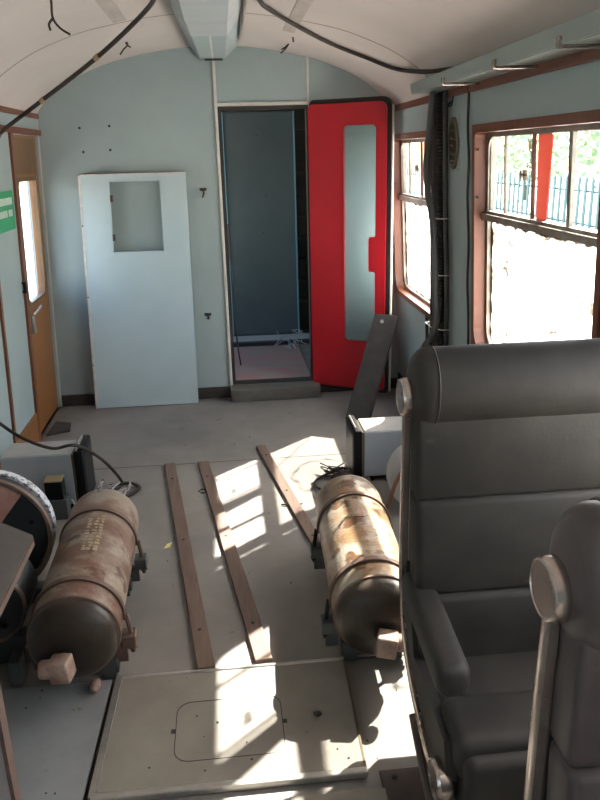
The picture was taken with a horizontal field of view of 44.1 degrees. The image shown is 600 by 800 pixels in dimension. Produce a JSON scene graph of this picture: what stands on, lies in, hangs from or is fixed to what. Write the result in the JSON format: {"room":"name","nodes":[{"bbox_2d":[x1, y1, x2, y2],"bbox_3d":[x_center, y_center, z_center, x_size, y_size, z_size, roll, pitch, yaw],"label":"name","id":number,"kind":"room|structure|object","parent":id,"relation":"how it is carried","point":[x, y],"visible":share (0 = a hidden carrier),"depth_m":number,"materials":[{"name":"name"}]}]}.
{"room":"train carriage interior","nodes":[
{"label":"train carriage interior","id":0,"kind":"room"},
{"bbox_2d":[0,112,60,457],"bbox_3d":[-1.316,0.254,1.556,0.178,1.962,7.050,-3,18,-5],"label":"wall","id":1,"kind":"structure","parent":0,"point":[10,266],"depth_m":3.98,"materials":[{"name":"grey paint"}]},
{"bbox_2d":[0,190,15,233],"bbox_3d":[-1.519,-0.971,3.816,0.012,0.200,0.325,-3,18,-5],"label":"sign","id":2,"kind":"object","parent":1,"relation":"attached to","point":[7,217],"visible":1,"depth_m":3.83,"materials":[{"name":"green plastic"}]},
{"bbox_2d":[0,282,16,442],"bbox_3d":[-1.497,-0.519,3.689,0.083,1.560,0.030,-3,18,-5],"label":"trim","id":3,"kind":"structure","parent":1,"relation":"attached to","point":[2,321],"depth_m":3.79,"materials":[{"name":"red wood"}]},
{"bbox_2d":[0,105,38,118],"bbox_3d":[-1.241,-0.640,1.216,0.016,0.028,6.950,-3,18,-5],"label":"trim","id":4,"kind":"structure","parent":1,"relation":"attached to","point":[3,109],"depth_m":3.99,"materials":[{"name":"brown wood"}]},
{"bbox_2d":[0,413,39,469],"bbox_3d":[-1.459,0.482,3.444,0.021,0.185,2.105,-3,18,-5],"label":"baseboard","id":5,"kind":"structure","parent":1,"relation":"attached to","point":[31,431],"depth_m":4.24,"materials":[{"name":"brown wood"}]},
{"bbox_2d":[0,125,40,135],"bbox_3d":[-1.240,-0.551,1.246,0.022,0.030,6.950,-3,18,-5],"label":"trim","id":6,"kind":"structure","parent":1,"relation":"attached to","point":[12,129],"depth_m":4.12,"materials":[{"name":"brown wood"}]},
{"bbox_2d":[8,132,41,441],"bbox_3d":[-1.557,-0.582,4.178,0.112,1.745,0.045,-3,18,-5],"label":"trim","id":7,"kind":"structure","parent":1,"relation":"attached to","point":[10,134],"depth_m":4.12,"materials":[{"name":"red wood"}]},
{"bbox_2d":[13,134,57,431],"bbox_3d":[-1.613,-0.674,4.459,0.122,1.735,0.686,-3,18,-5],"label":"door","id":8,"kind":"structure","parent":1,"relation":"in","point":[24,146],"depth_m":4.58,"materials":[{"name":"brown wood"}]},
{"bbox_2d":[37,46,398,405],"bbox_3d":[-0.496,-1.079,4.862,2.380,2.304,0.060,-3,18,-5],"label":"wall","id":9,"kind":"structure","parent":0,"point":[157,106],"depth_m":4.66,"materials":[{"name":"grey paint"}]},
{"bbox_2d":[36,119,61,406],"bbox_3d":[-1.617,-0.832,4.783,0.091,1.840,0.009,-3,18,-5],"label":"trim","id":10,"kind":"structure","parent":9,"relation":"attached to","point":[36,119],"depth_m":4.76,"materials":[{"name":"brown wood"}]},
{"bbox_2d":[78,172,198,408],"bbox_3d":[-1.049,-0.689,4.824,0.705,1.507,0.085,-3,18,-5],"label":"door","id":11,"kind":"structure","parent":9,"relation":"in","point":[140,303],"depth_m":4.83,"materials":[{"name":"white metal"}]},
{"bbox_2d":[61,386,230,406],"bbox_3d":[-1.054,-0.025,5.108,1.147,0.078,0.018,-3,18,-5],"label":"baseboard","id":12,"kind":"structure","parent":9,"relation":"attached to","point":[208,392],"depth_m":5.08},
{"bbox_2d":[199,188,205,197],"bbox_3d":[-0.618,-1.320,4.719,0.044,0.060,0.036,-3,18,-5],"label":"wall hook","id":13,"kind":"object","parent":9,"relation":"attached to","point":[200,189],"visible":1,"depth_m":4.72,"materials":[{"name":"black metal"}]},
{"bbox_2d":[212,61,232,384],"bbox_3d":[-0.502,-1.087,4.821,0.018,2.075,0.012,-3,18,-5],"label":"trim","id":14,"kind":"structure","parent":9,"relation":"attached to","point":[213,62],"depth_m":4.78,"materials":[{"name":"white metal"}]},
{"bbox_2d":[217,101,307,105],"bbox_3d":[-0.232,-1.842,4.601,0.565,0.020,0.012,-3,18,-5],"label":"trim","id":15,"kind":"structure","parent":9,"relation":"attached to","point":[283,102],"depth_m":4.60,"materials":[{"name":"white metal"}]},
{"bbox_2d":[217,105,312,384],"bbox_3d":[-0.213,-0.989,4.928,0.565,1.802,0.079,-3,18,-5],"label":"trim","id":16,"kind":"structure","parent":9,"relation":"attached to","point":[277,107],"depth_m":4.86,"materials":[{"name":"grey metal"}]},
{"bbox_2d":[231,381,320,401],"bbox_3d":[-0.168,-0.060,5.127,0.612,0.088,0.130,-3,18,-5],"label":"step","id":17,"kind":"structure","parent":9,"relation":"attached to","point":[299,389],"depth_m":5.07,"materials":[{"name":"grey metal"}]},
{"bbox_2d":[306,57,308,100],"bbox_3d":[0.046,-1.988,4.584,0.014,0.253,0.010,-3,18,-5],"label":"trim","id":18,"kind":"structure","parent":9,"relation":"attached to","point":[307,74],"depth_m":4.58,"materials":[{"name":"white metal"}]},
{"bbox_2d":[308,96,394,392],"bbox_3d":[0.328,-0.955,4.787,0.552,1.855,0.043,7,20,24],"label":"door","id":19,"kind":"structure","parent":9,"relation":"in","point":[337,359],"depth_m":4.73,"materials":[{"name":"red paint"}]},
{"bbox_2d":[321,377,397,391],"bbox_3d":[0.411,-0.107,5.239,0.565,0.078,0.018,-3,18,-5],"label":"baseboard","id":20,"kind":"structure","parent":9,"relation":"attached to","point":[394,380],"depth_m":5.23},
{"bbox_2d":[0,388,455,799],"bbox_3d":[-0.110,1.096,1.911,2.600,0.080,7.150,-3,18,-5],"label":"floor","id":21,"kind":"structure","parent":0,"point":[272,546],"depth_m":3.27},
{"bbox_2d":[0,626,31,663],"bbox_3d":[-1.091,0.834,2.486,0.380,0.104,0.060,-3,18,-5],"label":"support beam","id":22,"kind":"structure","parent":21,"relation":"on","point":[18,641],"depth_m":2.47,"materials":[{"name":"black metal"}]},
{"bbox_2d":[0,560,37,642],"bbox_3d":[-1.027,0.645,2.453,0.272,0.272,0.178,-3,18,-5],"label":"drum","id":23,"kind":"object","parent":22,"relation":"on","point":[14,614],"visible":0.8,"depth_m":2.40,"materials":[{"name":"black plastic"}]},
{"bbox_2d":[8,650,27,685],"bbox_3d":[-0.913,0.867,2.394,0.035,0.090,0.070,-3,18,-5],"label":"bracket","id":24,"kind":"object","parent":21,"relation":"on","point":[17,666],"visible":1,"depth_m":2.37,"materials":[{"name":"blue metal"}]},
{"bbox_2d":[31,581,44,603],"bbox_3d":[-1.132,0.743,2.822,0.370,0.066,0.060,-3,18,-5],"label":"support beam","id":25,"kind":"structure","parent":21,"relation":"on","point":[40,584],"depth_m":2.81,"materials":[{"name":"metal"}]},
{"bbox_2d":[0,476,53,576],"bbox_3d":[-1.146,0.493,2.713,0.477,0.477,0.067,-3,18,-5],"label":"drum","id":26,"kind":"object","parent":25,"relation":"on","point":[21,509],"visible":0.7,"depth_m":2.69,"materials":[{"name":"black plastic"}]},
{"bbox_2d":[0,470,56,545],"bbox_3d":[-1.149,0.472,2.774,0.459,0.459,0.038,-3,18,-5],"label":"ring","id":27,"kind":"object","parent":25,"relation":"on","point":[31,486],"visible":0.3,"depth_m":2.74,"materials":[{"name":"silver metal"}]},
{"bbox_2d":[0,435,95,508],"bbox_3d":[-1.215,0.353,3.602,0.377,0.318,0.236,-3,18,-5],"label":"equipment case","id":28,"kind":"object","parent":21,"relation":"on","point":[32,462],"visible":0.68,"depth_m":3.49,"materials":[{"name":"grey metal"}]},
{"bbox_2d":[1,679,111,799],"bbox_3d":[-0.895,1.097,1.813,0.702,0.014,1.125,-3,18,-5],"label":"floor plate","id":29,"kind":"object","parent":21,"relation":"on","point":[54,744],"visible":1,"depth_m":2.15,"materials":[{"name":"grey paint"}]},
{"bbox_2d":[0,522,34,799],"bbox_3d":[-0.963,0.787,1.802,0.608,0.618,1.621,-3,18,-5],"label":"side table","id":30,"kind":"object","parent":29,"relation":"on","point":[16,545],"visible":1,"depth_m":1.82,"materials":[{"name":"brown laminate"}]},
{"bbox_2d":[89,677,100,692],"bbox_3d":[-0.642,0.895,2.325,0.034,0.034,0.058,-3,18,-5],"label":"lump","id":31,"kind":"object","parent":29,"relation":"on","point":[95,684],"visible":1,"depth_m":2.31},
{"bbox_2d":[46,421,70,436],"bbox_3d":[-1.497,0.177,4.638,0.130,0.012,0.240,-3,18,-5],"label":"wood offcut","id":32,"kind":"object","parent":21,"relation":"on","point":[58,427],"visible":1,"depth_m":4.62,"materials":[{"name":"wood"}]},
{"bbox_2d":[50,493,70,519],"bbox_3d":[-1.139,0.504,3.487,0.100,0.100,0.077,-3,18,-5],"label":"stand","id":33,"kind":"object","parent":21,"relation":"on","point":[62,508],"visible":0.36,"depth_m":3.46,"materials":[{"name":"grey metal"}]},
{"bbox_2d":[43,474,65,500],"bbox_3d":[-1.144,0.410,3.457,0.082,0.098,0.074,-3,18,-5],"label":"junction box","id":34,"kind":"object","parent":33,"relation":"on","point":[54,485],"visible":0.96,"depth_m":3.43,"materials":[{"name":"black plastic"}]},
{"bbox_2d":[0,422,122,489],"bbox_3d":[-1.186,0.220,3.557,0.653,0.616,0.265,-11,20,-25],"label":"cable","id":35,"kind":"object","parent":21,"relation":"on","point":[2,425],"visible":0.78,"depth_m":3.53,"materials":[{"name":"black rubber"}]},
{"bbox_2d":[25,489,147,684],"bbox_3d":[-0.728,0.648,2.587,0.340,0.374,0.987,-4,19,-6],"label":"tank","id":36,"kind":"object","parent":21,"relation":"on","point":[73,630],"visible":0.99,"depth_m":2.31,"materials":[{"name":"brown metal"}]},
{"bbox_2d":[84,682,114,799],"bbox_3d":[-0.555,1.085,1.849,0.045,0.002,1.130,-3,18,-5],"label":"trim","id":37,"kind":"structure","parent":21,"relation":"on","point":[113,683],"depth_m":2.12,"materials":[{"name":"grey"}]},
{"bbox_2d":[95,481,133,494],"bbox_3d":[-0.934,0.462,3.666,0.221,0.049,0.284,-3,18,-5],"label":"wire tangle","id":38,"kind":"object","parent":21,"relation":"on","point":[119,482],"visible":0.4,"depth_m":3.71,"materials":[{"name":"grey metal"}]},
{"bbox_2d":[108,482,140,496],"bbox_3d":[-0.906,0.488,3.637,0.179,0.018,0.396,0,18,5],"label":"cable","id":39,"kind":"object","parent":21,"relation":"on","point":[138,489],"visible":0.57,"depth_m":3.77,"materials":[{"name":"black rubber"}]},
{"bbox_2d":[164,463,214,668],"bbox_3d":[-0.508,0.616,3.232,0.058,0.018,1.753,-6,19,-12],"label":"batten","id":40,"kind":"object","parent":21,"relation":"on","point":[204,657],"visible":0.93,"depth_m":2.93,"materials":[{"name":"brown wood"}]},
{"bbox_2d":[4,654,403,688],"bbox_3d":[-0.169,0.882,2.432,2.200,0.004,0.010,-3,18,-5],"label":"trim","id":41,"kind":"structure","parent":21,"relation":"on","point":[369,657],"depth_m":2.46,"materials":[{"name":"grey metal"}]},
{"bbox_2d":[25,420,396,793],"bbox_3d":[-0.502,0.541,3.451,1.562,0.021,3.120,-3,18,-5],"label":"grit","id":42,"kind":"object","parent":21,"relation":"on","point":[348,757],"visible":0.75,"depth_m":2.17,"materials":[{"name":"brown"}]},
{"bbox_2d":[94,453,345,469],"bbox_3d":[-0.348,0.335,4.093,2.200,0.003,0.005,-3,18,-5],"label":"trim","id":43,"kind":"structure","parent":21,"relation":"on","point":[344,453],"depth_m":4.08,"materials":[{"name":"grey"}]},
{"bbox_2d":[88,657,367,799],"bbox_3d":[-0.203,0.952,2.185,0.752,0.022,0.487,-3,18,-5],"label":"floor hatch","id":44,"kind":"object","parent":21,"relation":"on","point":[152,722],"visible":1,"depth_m":2.14,"materials":[{"name":"metal"}]},
{"bbox_2d":[198,461,271,663],"bbox_3d":[-0.325,0.603,3.256,0.058,0.018,1.739,-6,19,-13],"label":"batten","id":45,"kind":"object","parent":21,"relation":"on","point":[259,646],"visible":0.98,"depth_m":2.95,"materials":[{"name":"brown wood"}]},
{"bbox_2d":[256,445,320,542],"bbox_3d":[-0.066,0.455,3.681,0.052,0.018,1.260,-6,19,-14],"label":"batten","id":46,"kind":"object","parent":21,"relation":"on","point":[295,506],"visible":0.8,"depth_m":3.63,"materials":[{"name":"brown wood"}]},
{"bbox_2d":[314,466,342,489],"bbox_3d":[0.135,0.399,3.770,0.123,0.054,0.231,4,19,17],"label":"cable","id":47,"kind":"object","parent":21,"relation":"on","point":[321,476],"visible":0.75,"depth_m":3.80,"materials":[{"name":"black rubber"}]},
{"bbox_2d":[270,788,387,799],"bbox_3d":[-0.123,1.155,1.585,0.770,0.012,0.700,-3,18,-5],"label":"floor plate","id":48,"kind":"object","parent":21,"relation":"on","point":[377,793],"visible":1,"depth_m":1.92,"materials":[{"name":"grey metal"}]},
{"bbox_2d":[320,462,349,478],"bbox_3d":[0.195,0.373,3.842,0.169,0.047,0.181,-3,18,-5],"label":"wire tangle","id":49,"kind":"object","parent":21,"relation":"on","point":[330,468],"visible":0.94,"depth_m":3.85,"materials":[{"name":"black metal"}]},
{"bbox_2d":[310,475,403,661],"bbox_3d":[0.222,0.600,2.658,0.340,0.374,0.987,-2,18,-3],"label":"tank","id":50,"kind":"object","parent":21,"relation":"on","point":[358,548],"visible":0.85,"depth_m":2.41,"materials":[{"name":"brown metal"}]},
{"bbox_2d":[363,476,373,485],"bbox_3d":[0.339,0.464,3.571,0.060,0.050,0.350,-3,18,-5],"label":"block","id":51,"kind":"object","parent":21,"relation":"on","point":[368,477],"visible":0.12,"depth_m":3.69,"materials":[{"name":"brown wood"}]},
{"bbox_2d":[345,314,398,419],"bbox_3d":[0.452,-0.202,4.646,0.155,0.624,0.383,13,23,37],"label":"leaning board","id":52,"kind":"object","parent":21,"relation":"on","point":[373,363],"visible":0.82,"depth_m":4.64,"materials":[{"name":"wood"}]},
{"bbox_2d":[346,415,401,480],"bbox_3d":[0.454,0.235,3.852,0.397,0.301,0.251,-3,18,-5],"label":"equipment case","id":53,"kind":"object","parent":21,"relation":"on","point":[370,442],"visible":0.7,"depth_m":3.73,"materials":[{"name":"grey metal"}]},
{"bbox_2d":[385,470,400,509],"bbox_3d":[0.470,0.353,3.288,0.216,0.322,0.049,-6,19,-13],"label":"hose","id":54,"kind":"object","parent":21,"relation":"on","point":[397,479],"visible":0.44,"depth_m":3.27,"materials":[{"name":"brown rubber"}]},
{"bbox_2d":[386,445,410,502],"bbox_3d":[0.577,0.345,3.426,0.350,0.350,0.100,-3,18,-5],"label":"coil","id":55,"kind":"object","parent":21,"relation":"on","point":[394,463],"visible":0.16,"depth_m":3.37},
{"bbox_2d":[379,767,425,799],"bbox_3d":[0.302,1.060,1.832,0.140,0.018,0.380,-3,18,-5],"label":"floor plate","id":56,"kind":"object","parent":21,"relation":"on","point":[402,783],"visible":0.86,"depth_m":1.96,"materials":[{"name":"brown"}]},
{"bbox_2d":[396,338,599,799],"bbox_3d":[0.617,0.459,1.817,0.675,1.152,0.549,-3,18,-5],"label":"seat","id":57,"kind":"object","parent":21,"relation":"on","point":[503,439],"visible":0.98,"depth_m":1.84,"materials":[{"name":"grey leather"}]},
{"bbox_2d":[426,651,537,703],"bbox_3d":[0.623,0.732,1.918,0.596,0.100,0.240,-3,18,-5],"label":"seat cushion","id":58,"kind":"object","parent":57,"relation":"on","point":[491,672],"depth_m":1.88,"materials":[{"name":"grey leather"}]},
{"bbox_2d":[523,497,599,799],"bbox_3d":[0.709,0.725,1.018,0.675,1.148,0.556,-3,18,-5],"label":"seat","id":59,"kind":"object","parent":21,"relation":"on","point":[563,755],"visible":1,"depth_m":1.04,"materials":[{"name":"grey leather"}]},
{"bbox_2d":[221,109,308,329],"bbox_3d":[-0.661,-1.662,6.340,2.200,2.215,0.050,-3,18,-5],"label":"wall","id":60,"kind":"structure","parent":0,"point":[299,114],"depth_m":6.39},
{"bbox_2d":[221,111,299,335],"bbox_3d":[-0.320,-1.449,6.236,0.587,1.830,0.050,-3,18,-5],"label":"door","id":61,"kind":"structure","parent":60,"relation":"in","point":[259,147],"depth_m":6.20,"materials":[{"name":"blue"}]},
{"bbox_2d":[294,126,308,302],"bbox_3d":[0.145,-1.575,6.366,0.360,1.465,0.100,-3,18,-5],"label":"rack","id":62,"kind":"object","parent":60,"relation":"attached to","point":[303,259],"visible":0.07,"depth_m":6.36,"materials":[{"name":"black metal"}]},
{"bbox_2d":[233,329,309,371],"bbox_3d":[-0.590,-0.416,6.314,2.200,0.135,2.290,-3,18,-5],"label":"floor","id":63,"kind":"structure","parent":0,"point":[304,348],"depth_m":6.07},
{"bbox_2d":[233,333,309,341],"bbox_3d":[-0.150,-0.530,6.393,0.900,0.020,0.240,-3,18,-5],"label":"trim","id":64,"kind":"structure","parent":63,"relation":"on","point":[259,337],"depth_m":6.40,"materials":[{"name":"grey metal"}]},
{"bbox_2d":[234,344,309,379],"bbox_3d":[-0.237,-0.298,5.703,0.540,0.009,0.950,-3,18,-5],"label":"mat","id":65,"kind":"object","parent":63,"relation":"on","point":[258,362],"visible":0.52,"depth_m":5.64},
{"bbox_2d":[227,224,241,364],"bbox_3d":[-0.464,-0.743,5.363,0.035,1.052,0.120,5,19,18],"label":"wire","id":66,"kind":"object","parent":65,"relation":"on","point":[227,224],"visible":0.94,"depth_m":5.31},
{"bbox_2d":[234,338,309,346],"bbox_3d":[-0.084,-0.487,6.234,1.000,0.035,0.060,-3,18,-5],"label":"trim","id":67,"kind":"structure","parent":63,"relation":"on","point":[307,341],"depth_m":6.20,"materials":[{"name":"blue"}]},
{"bbox_2d":[274,329,306,348],"bbox_3d":[-0.076,-0.524,6.250,0.265,0.060,0.669,-1,18,2],"label":"wire tangle","id":68,"kind":"object","parent":63,"relation":"on","point":[295,335],"visible":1,"depth_m":6.19,"materials":[{"name":"grey metal"}]},
{"bbox_2d":[0,0,599,113],"bbox_3d":[-0.162,-0.913,1.243,2.326,0.432,7.150,-3,18,-5],"label":"ceiling","id":69,"kind":"structure","parent":0,"point":[430,34],"depth_m":3.29,"materials":[{"name":"white paint"}]},
{"bbox_2d":[48,0,70,35],"bbox_3d":[-0.862,-1.375,2.629,0.077,0.147,0.009,-3,18,-5],"label":"loose wires","id":70,"kind":"object","parent":69,"relation":"hanging from","point":[51,2],"visible":1,"depth_m":2.63,"materials":[{"name":"black rubber"}]},
{"bbox_2d":[0,0,155,137],"bbox_3d":[-0.922,-1.313,3.034,1.714,0.642,0.623,10,22,31],"label":"cable","id":71,"kind":"object","parent":69,"relation":"hanging from","point":[97,56],"visible":1,"depth_m":3.33,"materials":[{"name":"black plastic"}]},
{"bbox_2d":[95,0,125,22],"bbox_3d":[-0.739,-1.477,2.608,0.060,0.023,1.600,-3,18,-5],"label":"trim","id":72,"kind":"structure","parent":69,"relation":"attached to","point":[109,7],"depth_m":3.11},
{"bbox_2d":[120,42,130,54],"bbox_3d":[-0.931,-1.878,3.938,0.065,0.080,0.009,-3,18,-5],"label":"loose wires","id":73,"kind":"object","parent":69,"relation":"hanging from","point":[126,43],"visible":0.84,"depth_m":3.94,"materials":[{"name":"black rubber"}]},
{"bbox_2d":[169,0,246,60],"bbox_3d":[-0.183,-1.015,1.211,0.335,0.108,6.938,-3,18,-5],"label":"duct","id":74,"kind":"object","parent":69,"relation":"attached to","point":[211,28],"visible":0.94,"depth_m":3.28,"materials":[{"name":"grey metal"}]},
{"bbox_2d":[0,13,426,76],"bbox_3d":[-0.404,-1.624,3.492,2.192,0.378,0.008,-3,18,-5],"label":"trim","id":75,"kind":"structure","parent":69,"relation":"attached to","point":[245,13],"depth_m":3.42,"materials":[{"name":"beige"}]},
{"bbox_2d":[282,0,313,32],"bbox_3d":[0.041,-1.591,2.867,0.060,0.023,2.000,-3,18,-5],"label":"trim","id":76,"kind":"structure","parent":69,"relation":"attached to","point":[301,7],"depth_m":3.31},
{"bbox_2d":[257,0,453,73],"bbox_3d":[0.195,-1.599,3.274,0.970,0.299,1.346,-3,18,-5],"label":"cable","id":77,"kind":"object","parent":69,"relation":"attached to","point":[262,4],"visible":0.85,"depth_m":3.67,"materials":[{"name":"black rubber"}]},
{"bbox_2d":[394,60,599,377],"bbox_3d":[1.039,0.122,1.767,0.178,1.962,7.050,-3,18,-5],"label":"wall","id":78,"kind":"structure","parent":0,"point":[575,88],"depth_m":3.41,"materials":[{"name":"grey paint"}]},
{"bbox_2d":[393,131,429,317],"bbox_3d":[0.716,-1.030,4.326,0.128,1.013,1.214,-3,18,-5],"label":"window","id":79,"kind":"structure","parent":78,"relation":"in","point":[403,288],"depth_m":4.77,"materials":[{"name":"red wood"}]},
{"bbox_2d":[425,315,429,339],"bbox_3d":[0.749,-0.353,4.188,0.024,0.202,0.288,-3,18,-3],"label":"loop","id":80,"kind":"object","parent":78,"relation":"attached to","point":[427,318],"visible":0.25,"depth_m":4.31,"materials":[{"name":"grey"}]},
{"bbox_2d":[436,92,443,345],"bbox_3d":[0.713,-0.725,3.768,0.091,1.563,0.048,-3,18,-5],"label":"corrugated hose","id":81,"kind":"object","parent":78,"relation":"attached to","point":[440,338],"visible":0.66,"depth_m":3.69,"materials":[{"name":"black rubber"}]},
{"bbox_2d":[443,91,448,345],"bbox_3d":[0.731,-0.712,3.728,0.079,1.563,0.026,2,19,10],"label":"hose","id":82,"kind":"object","parent":78,"relation":"attached to","point":[445,93],"visible":0.84,"depth_m":3.65,"materials":[{"name":"black rubber"}]},
{"bbox_2d":[447,96,453,106],"bbox_3d":[0.700,-1.389,3.447,0.023,0.045,0.097,0,18,6],"label":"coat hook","id":83,"kind":"object","parent":78,"relation":"attached to","point":[450,102],"visible":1,"depth_m":3.42,"materials":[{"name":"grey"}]},
{"bbox_2d":[448,114,459,170],"bbox_3d":[0.723,-1.211,3.490,0.031,0.250,0.140,-3,18,-5],"label":"air vent","id":84,"kind":"object","parent":78,"relation":"in","point":[454,125],"visible":1,"depth_m":3.47,"materials":[{"name":"metal"}]},
{"bbox_2d":[466,85,469,344],"bbox_3d":[0.776,-0.715,3.413,0.071,1.366,0.027,-3,18,-5],"label":"cable","id":85,"kind":"object","parent":78,"relation":"attached to","point":[468,93],"visible":0.91,"depth_m":3.36,"materials":[{"name":"black rubber"}]},
{"bbox_2d":[395,49,599,110],"bbox_3d":[0.927,-0.759,1.411,0.016,0.033,6.950,-3,18,-5],"label":"trim","id":86,"kind":"structure","parent":78,"relation":"attached to","point":[589,55],"depth_m":2.63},
{"bbox_2d":[410,9,599,94],"bbox_3d":[0.819,-0.857,1.574,0.162,0.088,4.540,-3,18,-5],"label":"luggage rack","id":87,"kind":"object","parent":78,"relation":"attached to","point":[582,32],"visible":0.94,"depth_m":2.38,"materials":[{"name":"grey metal"}]},
{"bbox_2d":[405,91,438,377],"bbox_3d":[0.656,-0.727,4.062,0.078,1.745,0.839,-2,18,-1],"label":"hose","id":88,"kind":"object","parent":87,"relation":"attached to","point":[432,95],"visible":0.73,"depth_m":3.64,"materials":[{"name":"black rubber"}]},
{"bbox_2d":[423,215,449,330],"bbox_3d":[0.703,-0.657,3.823,0.104,0.565,0.216,-3,18,-5],"label":"cable tie","id":89,"kind":"object","parent":88,"relation":"attached to","point":[424,215],"visible":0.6,"depth_m":3.82,"materials":[{"name":"white plastic"}]},
{"bbox_2d":[430,144,432,345],"bbox_3d":[0.695,-0.753,3.854,0.086,1.563,0.046,3,19,13],"label":"hose","id":90,"kind":"object","parent":87,"relation":"attached to","point":[431,311],"visible":0.14,"depth_m":3.88,"materials":[{"name":"black rubber"}]},
{"bbox_2d":[432,95,437,345],"bbox_3d":[0.700,-0.740,3.814,0.085,1.563,0.046,-3,18,-5],"label":"hose","id":91,"kind":"object","parent":87,"relation":"attached to","point":[434,144],"visible":0.2,"depth_m":3.67,"materials":[{"name":"black rubber"}]},
{"bbox_2d":[471,109,599,343],"bbox_3d":[0.882,-0.526,2.798,0.128,1.013,1.199,-3,18,-5],"label":"window","id":92,"kind":"structure","parent":78,"relation":"in","point":[485,136],"depth_m":2.85,"materials":[{"name":"red wood"}]},
{"label":"outside","id":93,"kind":"structure","parent":0,"visible":0},
{"bbox_2d":[19,170,599,342],"bbox_3d":[-1.486,-2.894,14.762,80.000,0.150,90.000,-3,18,-5],"label":"outdoor background","id":94,"kind":"object","parent":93,"point":[569,289],"depth_m":11.29,"materials":[{"name":"concrete"}]},
{"bbox_2d":[407,167,599,229],"bbox_3d":[5.527,-5.205,18.993,0.080,1.220,30.000,-3,18,-5],"label":"picket fence","id":95,"kind":"object","parent":94,"relation":"on","point":[416,179],"visible":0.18,"depth_m":16.76,"materials":[{"name":"teal metal"}]},
{"bbox_2d":[495,131,593,199],"bbox_3d":[8.195,-9.136,26.430,4.657,3.873,4.680,-3,18,-5],"label":"tree","id":96,"kind":"object","parent":94,"relation":"on","point":[560,150],"visible":0.23,"depth_m":25.97,"materials":[{"name":"green plant"}]},
{"bbox_2d":[567,130,599,190],"bbox_3d":[9.369,-6.870,19.949,4.268,3.605,4.351,-3,18,-5],"label":"tree","id":97,"kind":"object","parent":94,"relation":"on","point":[595,143],"visible":0.6,"depth_m":20.15,"materials":[{"name":"green plant"}]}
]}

